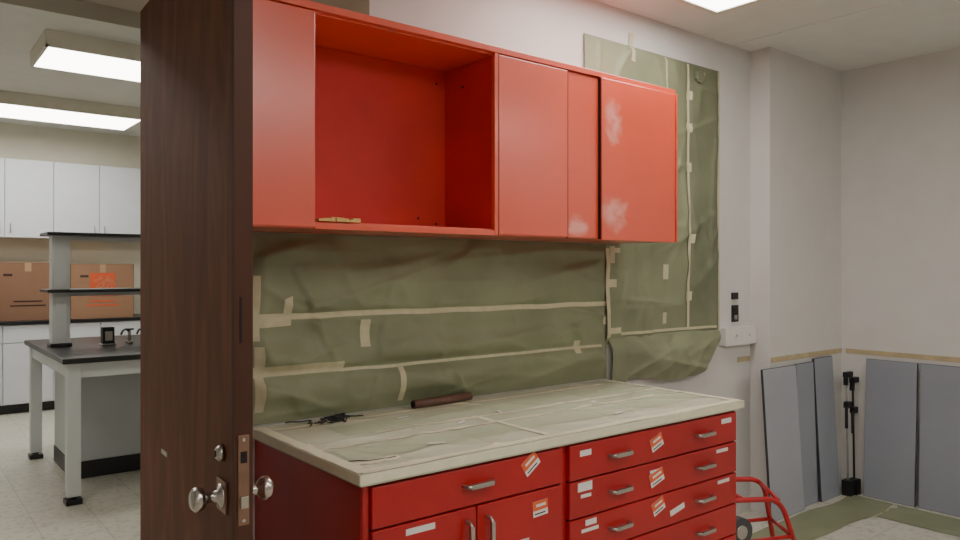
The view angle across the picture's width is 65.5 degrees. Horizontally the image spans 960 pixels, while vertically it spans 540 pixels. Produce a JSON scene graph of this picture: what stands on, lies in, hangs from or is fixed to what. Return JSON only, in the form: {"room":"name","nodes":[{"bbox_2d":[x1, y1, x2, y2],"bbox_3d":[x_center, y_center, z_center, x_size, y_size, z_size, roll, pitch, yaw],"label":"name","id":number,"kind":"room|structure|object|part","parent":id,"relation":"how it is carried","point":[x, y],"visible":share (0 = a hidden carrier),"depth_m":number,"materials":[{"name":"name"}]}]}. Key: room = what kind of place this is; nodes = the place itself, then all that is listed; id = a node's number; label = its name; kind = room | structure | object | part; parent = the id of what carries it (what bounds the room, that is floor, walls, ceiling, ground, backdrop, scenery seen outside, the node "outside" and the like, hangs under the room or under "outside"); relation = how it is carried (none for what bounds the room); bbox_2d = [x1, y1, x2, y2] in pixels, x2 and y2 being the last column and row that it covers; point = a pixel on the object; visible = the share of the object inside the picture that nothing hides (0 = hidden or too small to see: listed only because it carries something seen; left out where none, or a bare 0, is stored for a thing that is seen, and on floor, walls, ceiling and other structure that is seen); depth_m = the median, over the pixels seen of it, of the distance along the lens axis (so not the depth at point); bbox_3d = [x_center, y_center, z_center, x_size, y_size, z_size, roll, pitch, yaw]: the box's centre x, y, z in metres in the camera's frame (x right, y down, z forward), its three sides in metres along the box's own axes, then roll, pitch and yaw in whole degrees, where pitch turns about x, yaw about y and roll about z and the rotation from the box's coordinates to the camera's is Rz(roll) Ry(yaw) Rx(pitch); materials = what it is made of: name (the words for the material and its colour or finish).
{"room":"room under renovation","nodes":[
{"label":"room under renovation","id":0,"kind":"room"},
{"bbox_2d":[0,2,139,136],"bbox_3d":[-2.611,-1.640,5.705,7.060,0.100,6.830,0,0,-39],"label":"ceiling","id":1,"kind":"structure","parent":0,"point":[21,27],"depth_m":6.01,"materials":[{"name":"white paint"}]},
{"bbox_2d":[0,90,139,129],"bbox_3d":[-4.030,-1.533,7.246,1.270,0.113,0.750,0,0,-39],"label":"ceiling light","id":2,"kind":"object","parent":1,"relation":"attached to","point":[16,105],"depth_m":7.09,"materials":[{"name":"white plastic"}]},
{"bbox_2d":[30,28,139,81],"bbox_3d":[-2.581,-1.533,5.556,1.240,0.113,0.660,0,0,-39],"label":"ceiling light","id":3,"kind":"object","parent":1,"relation":"attached to","point":[54,49],"depth_m":5.21,"materials":[{"name":"white plastic"}]},
{"bbox_2d":[0,122,139,313],"bbox_3d":[-4.793,-0.130,8.429,7.060,3.200,0.150,0,0,-39],"label":"wall","id":4,"kind":"structure","parent":0,"point":[17,141],"depth_m":8.48,"materials":[{"name":"beige paint"}]},
{"bbox_2d":[0,158,139,238],"bbox_3d":[-4.934,-0.755,7.998,3.300,0.830,0.344,0,0,-39],"label":"upper cabinet","id":5,"kind":"object","parent":4,"relation":"attached to","point":[37,197],"visible":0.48,"depth_m":8.13,"materials":[{"name":"white laminate"}]},
{"bbox_2d":[0,409,959,539],"bbox_3d":[-0.670,1.520,3.403,7.210,0.100,13.150,0,0,-39],"label":"floor","id":6,"kind":"structure","parent":0,"point":[32,492],"depth_m":4.62,"materials":[{"name":"tile"}]},
{"bbox_2d":[0,314,139,414],"bbox_3d":[-4.608,0.998,8.071,3.940,0.945,0.639,0,0,-39],"label":"base cabinet","id":7,"kind":"object","parent":6,"relation":"on","point":[14,355],"visible":0.3,"depth_m":7.65,"materials":[{"name":"white laminate"}]},
{"bbox_2d":[0,262,48,320],"bbox_3d":[-4.829,0.221,7.930,0.586,0.607,0.384,0,0,-39],"label":"cardboard box","id":8,"kind":"object","parent":7,"relation":"on","point":[21,298],"visible":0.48,"depth_m":7.76,"materials":[{"name":"brown cardboard"}]},
{"bbox_2d":[70,264,133,318],"bbox_3d":[-4.256,0.228,8.312,0.636,0.592,0.504,0,0,-39],"label":"cardboard box","id":9,"kind":"object","parent":7,"relation":"on","point":[81,275],"visible":0.77,"depth_m":8.11,"materials":[{"name":"orange cardboard"}]},
{"bbox_2d":[24,232,139,506],"bbox_3d":[-2.046,0.602,6.049,2.630,1.737,1.600,0,0,-39],"label":"bench","id":10,"kind":"object","parent":6,"relation":"on","point":[97,379],"visible":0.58,"depth_m":5.35,"materials":[{"name":"white metal"}]},
{"bbox_3d":[-2.046,1.028,6.047,2.584,0.884,1.554,0,0,-39],"label":"frame","id":11,"kind":"part","parent":10,"relation":"part of","materials":[{"name":"white metal"}]},
{"bbox_2d":[255,411,735,539],"bbox_3d":[0.160,1.027,2.871,1.800,0.886,0.792,0,0,-39],"label":"base cabinet","id":12,"kind":"object","parent":6,"relation":"on","point":[673,481],"visible":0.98,"depth_m":2.50,"materials":[{"name":"red metal"}]},
{"bbox_2d":[253,379,743,487],"bbox_3d":[0.153,0.561,2.872,1.837,0.046,0.780,0,0,-39],"label":"countertop","id":13,"kind":"structure","parent":12,"relation":"on","point":[393,444],"depth_m":2.60,"materials":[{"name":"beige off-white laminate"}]},
{"bbox_2d":[285,412,363,426],"bbox_3d":[-0.551,0.540,2.696,0.130,0.016,0.272,0,0,44],"label":"scraps","id":14,"kind":"object","parent":13,"relation":"on","point":[340,417],"visible":1,"depth_m":2.69,"materials":[{"name":"black plastic"}]},
{"bbox_2d":[411,392,472,408],"bbox_3d":[-0.153,0.529,3.036,0.303,0.033,0.033,0,0,-43],"label":"cardboard tube","id":15,"kind":"object","parent":13,"relation":"on","point":[433,401],"visible":1,"depth_m":3.02,"materials":[{"name":"brown cardboard"}]},
{"bbox_2d":[734,477,795,539],"bbox_3d":[1.194,1.224,3.509,0.633,0.460,0.440,0,0,-7],"label":"hand truck","id":16,"kind":"object","parent":6,"relation":"on","point":[744,530],"visible":0.44,"depth_m":3.44,"materials":[{"name":"red paint"}]},
{"bbox_2d":[761,365,804,520],"bbox_3d":[1.819,1.028,4.482,0.375,0.884,0.072,0,0,-39],"label":"panel","id":17,"kind":"object","parent":6,"relation":"on","point":[778,384],"visible":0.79,"depth_m":4.47,"materials":[{"name":"grey laminate"}]},
{"bbox_2d":[794,362,817,506],"bbox_3d":[2.046,1.027,4.684,0.215,0.885,0.046,0,0,-39],"label":"panel","id":18,"kind":"object","parent":6,"relation":"on","point":[804,371],"visible":0.86,"depth_m":4.68,"materials":[{"name":"grey laminate"}]},
{"bbox_2d":[812,356,839,501],"bbox_3d":[2.236,1.018,4.823,0.240,0.904,0.065,0,0,-39],"label":"panel","id":19,"kind":"object","parent":6,"relation":"on","point":[825,416],"visible":1,"depth_m":4.81,"materials":[{"name":"grey laminate"}]},
{"bbox_2d":[849,376,860,494],"bbox_3d":[2.464,1.087,4.908,0.077,0.764,0.060,0,0,-39],"label":"clamp","id":20,"kind":"object","parent":6,"relation":"on","point":[852,380],"visible":0.89,"depth_m":4.89,"materials":[{"name":"black plastic"}]},
{"bbox_2d":[751,495,959,539],"bbox_3d":[2.296,1.466,3.692,1.700,0.004,1.716,0,0,-39],"label":"papers","id":21,"kind":"object","parent":6,"relation":"on","point":[815,523],"visible":0.91,"depth_m":4.41,"materials":[{"name":"paper"}]},
{"bbox_2d":[842,371,854,496],"bbox_3d":[2.407,1.067,4.875,0.077,0.804,0.060,0,0,-39],"label":"clamp","id":22,"kind":"object","parent":21,"relation":"on","point":[848,485],"visible":1,"depth_m":4.86,"materials":[{"name":"metal"}]},
{"bbox_2d":[863,359,917,506],"bbox_3d":[2.615,1.025,4.760,0.060,0.890,0.310,0,0,-39],"label":"panel","id":23,"kind":"object","parent":6,"relation":"on","point":[891,396],"visible":1,"depth_m":4.75,"materials":[{"name":"grey laminate"}]},
{"bbox_2d":[918,363,959,516],"bbox_3d":[2.871,1.024,4.450,0.046,0.890,0.460,0,0,-39],"label":"panel","id":24,"kind":"object","parent":6,"relation":"on","point":[939,429],"visible":1,"depth_m":4.54,"materials":[{"name":"grey laminate"}]},
{"bbox_2d":[253,0,749,539],"bbox_3d":[-0.376,-0.130,3.037,7.210,3.200,0.130,0,0,-39],"label":"wall","id":25,"kind":"structure","parent":0,"point":[554,30],"depth_m":4.12,"materials":[{"name":"white paint"}]},
{"bbox_2d":[0,0,148,28],"bbox_3d":[-1.486,0.297,2.147,1.125,2.345,0.170,0,0,-39],"label":"door frame","id":26,"kind":"structure","parent":25,"relation":"attached to","point":[120,12],"depth_m":2.34,"materials":[{"name":"paint"}]},
{"bbox_2d":[140,0,230,539],"bbox_3d":[-0.783,0.323,1.989,0.038,2.270,0.905,0,0,-36],"label":"door","id":27,"kind":"structure","parent":25,"relation":"attached to","point":[185,45],"depth_m":1.93,"materials":[{"name":"brown wood"}]},
{"bbox_2d":[161,449,167,456],"bbox_3d":[-0.884,0.512,2.092,0.003,0.012,0.060,0,0,-36],"label":"label","id":28,"kind":"object","parent":27,"relation":"attached to","point":[163,451],"visible":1,"depth_m":2.08,"materials":[{"name":"paper"}]},
{"bbox_2d":[214,444,224,460],"bbox_3d":[-0.560,0.408,1.678,0.072,0.038,0.038,0,0,-36],"label":"cylinder","id":29,"kind":"object","parent":27,"relation":"attached to","point":[219,451],"visible":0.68,"depth_m":1.65,"materials":[{"name":"silver metal"}]},
{"bbox_2d":[188,476,273,514],"bbox_3d":[-0.558,0.503,1.680,0.183,0.070,0.064,0,0,-36],"label":"door knob","id":30,"kind":"object","parent":27,"relation":"attached to","point":[199,498],"depth_m":1.65,"materials":[{"name":"silver metal"}]},
{"bbox_2d":[231,0,252,539],"bbox_3d":[-0.518,0.323,1.626,0.042,2.270,0.018,0,0,-36],"label":"edge lipping","id":31,"kind":"object","parent":27,"relation":"attached to","point":[241,10],"visible":1,"depth_m":1.62,"materials":[{"name":"brown wood"}]},
{"bbox_2d":[238,297,248,525],"bbox_3d":[-0.510,0.305,1.615,0.024,0.495,0.011,0,0,-36],"label":"mortise faceplate","id":32,"kind":"object","parent":31,"relation":"attached to","point":[243,440],"visible":1,"depth_m":1.61,"materials":[{"name":"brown metal"}]},
{"bbox_2d":[253,0,677,243],"bbox_3d":[-0.011,-0.494,3.014,2.152,0.728,0.354,0,0,-39],"label":"upper cabinet","id":33,"kind":"object","parent":25,"relation":"attached to","point":[363,124],"visible":0.91,"depth_m":2.94,"materials":[{"name":"red metal"}]},
{"bbox_3d":[-0.639,-0.483,2.314,0.272,0.693,0.018,0,0,-39],"label":"panel","id":34,"kind":"part","parent":33,"relation":"part of","materials":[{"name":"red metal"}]},
{"bbox_3d":[0.214,-0.483,2.997,0.375,0.693,0.018,0,0,-39],"label":"door panel","id":35,"kind":"part","parent":33,"relation":"part of","materials":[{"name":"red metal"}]},
{"bbox_3d":[0.434,-0.483,3.178,0.190,0.693,0.012,0,0,-39],"label":"door panel","id":36,"kind":"part","parent":33,"relation":"part of","materials":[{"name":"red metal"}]},
{"bbox_3d":[0.719,-0.481,3.389,0.512,0.702,0.022,0,0,-39],"label":"door panel","id":37,"kind":"part","parent":33,"relation":"part of","materials":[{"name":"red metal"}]},
{"bbox_2d":[253,0,720,425],"bbox_3d":[0.241,-0.328,3.394,3.021,1.843,0.082,0,0,-38],"label":"plastic sheeting","id":38,"kind":"object","parent":25,"relation":"attached to","point":[342,323],"visible":0.92,"depth_m":3.27,"materials":[{"name":"green plastic"}]},
{"bbox_2d":[608,329,720,381],"bbox_3d":[1.038,0.467,4.024,0.952,0.253,0.078,0,0,-39],"label":"drape","id":39,"kind":"object","parent":38,"relation":"hanging from","point":[661,354],"depth_m":3.97,"materials":[{"name":"green paper"}]},
{"bbox_2d":[694,70,704,82],"bbox_3d":[1.236,-1.090,4.215,0.070,0.070,0.034,0,0,-39],"label":"tape","id":40,"kind":"object","parent":38,"relation":"attached to","point":[699,75],"depth_m":4.20,"materials":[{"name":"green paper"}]},
{"bbox_2d":[731,292,737,298],"bbox_3d":[1.526,0.155,4.469,0.060,0.040,0.012,0,0,-39],"label":"light switch","id":41,"kind":"object","parent":25,"relation":"attached to","point":[733,295],"visible":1,"depth_m":4.46,"materials":[{"name":"black plastic"}]},
{"bbox_2d":[731,305,738,321],"bbox_3d":[1.528,0.260,4.470,0.065,0.100,0.012,0,0,-39],"label":"wall outlet","id":42,"kind":"object","parent":25,"relation":"attached to","point":[734,308],"visible":1,"depth_m":4.46,"materials":[{"name":"black plastic"}]},
{"bbox_2d":[719,325,755,345],"bbox_3d":[1.544,0.393,4.459,0.325,0.105,0.050,0,0,-39],"label":"electrical raceway","id":43,"kind":"object","parent":25,"relation":"attached to","point":[739,335],"visible":0.99,"depth_m":4.42,"materials":[{"name":"white plastic"}]},
{"bbox_2d":[731,0,906,45],"bbox_3d":[3.390,-1.338,2.098,0.015,0.004,6.035,0,0,-39],"label":"trim","id":44,"kind":"structure","parent":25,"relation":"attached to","point":[900,0],"depth_m":4.02,"materials":[{"name":"paint"}]},
{"bbox_2d":[595,0,959,71],"bbox_3d":[1.494,-1.390,0.582,7.060,0.100,6.040,0,0,-39],"label":"ceiling","id":45,"kind":"structure","parent":0,"point":[909,28],"depth_m":4.11,"materials":[{"name":"paint"}]},
{"bbox_2d":[675,0,762,14],"bbox_3d":[0.931,-1.334,3.244,1.270,0.011,0.640,0,0,-39],"label":"ceiling light","id":46,"kind":"object","parent":45,"relation":"attached to","point":[715,7],"depth_m":3.75,"materials":[{"name":"white plastic"}]},
{"bbox_2d":[750,47,840,513],"bbox_3d":[2.050,0.065,4.814,0.900,2.810,0.130,0,0,-39],"label":"wall","id":47,"kind":"structure","parent":0,"point":[795,101],"depth_m":4.64,"materials":[{"name":"white paint"}]},
{"bbox_2d":[841,47,959,490],"bbox_3d":[4.308,-0.130,2.836,0.150,3.200,6.040,0,0,-39],"label":"wall","id":48,"kind":"structure","parent":0,"point":[900,119],"depth_m":4.77,"materials":[{"name":"white paint"}]},
{"bbox_2d":[737,348,959,362],"bbox_3d":[2.562,0.542,4.064,1.040,0.032,1.940,0,0,-39],"label":"tape","id":49,"kind":"object","parent":48,"relation":"attached to","point":[838,350],"visible":1,"depth_m":4.71,"materials":[{"name":"beige paper"}]},
{"bbox_2d":[841,474,918,504],"bbox_3d":[4.287,1.425,2.736,0.008,0.090,5.910,0,0,-39],"label":"baseboard","id":50,"kind":"structure","parent":48,"relation":"attached to","point":[842,476],"depth_m":4.93,"materials":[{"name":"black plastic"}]}
]}

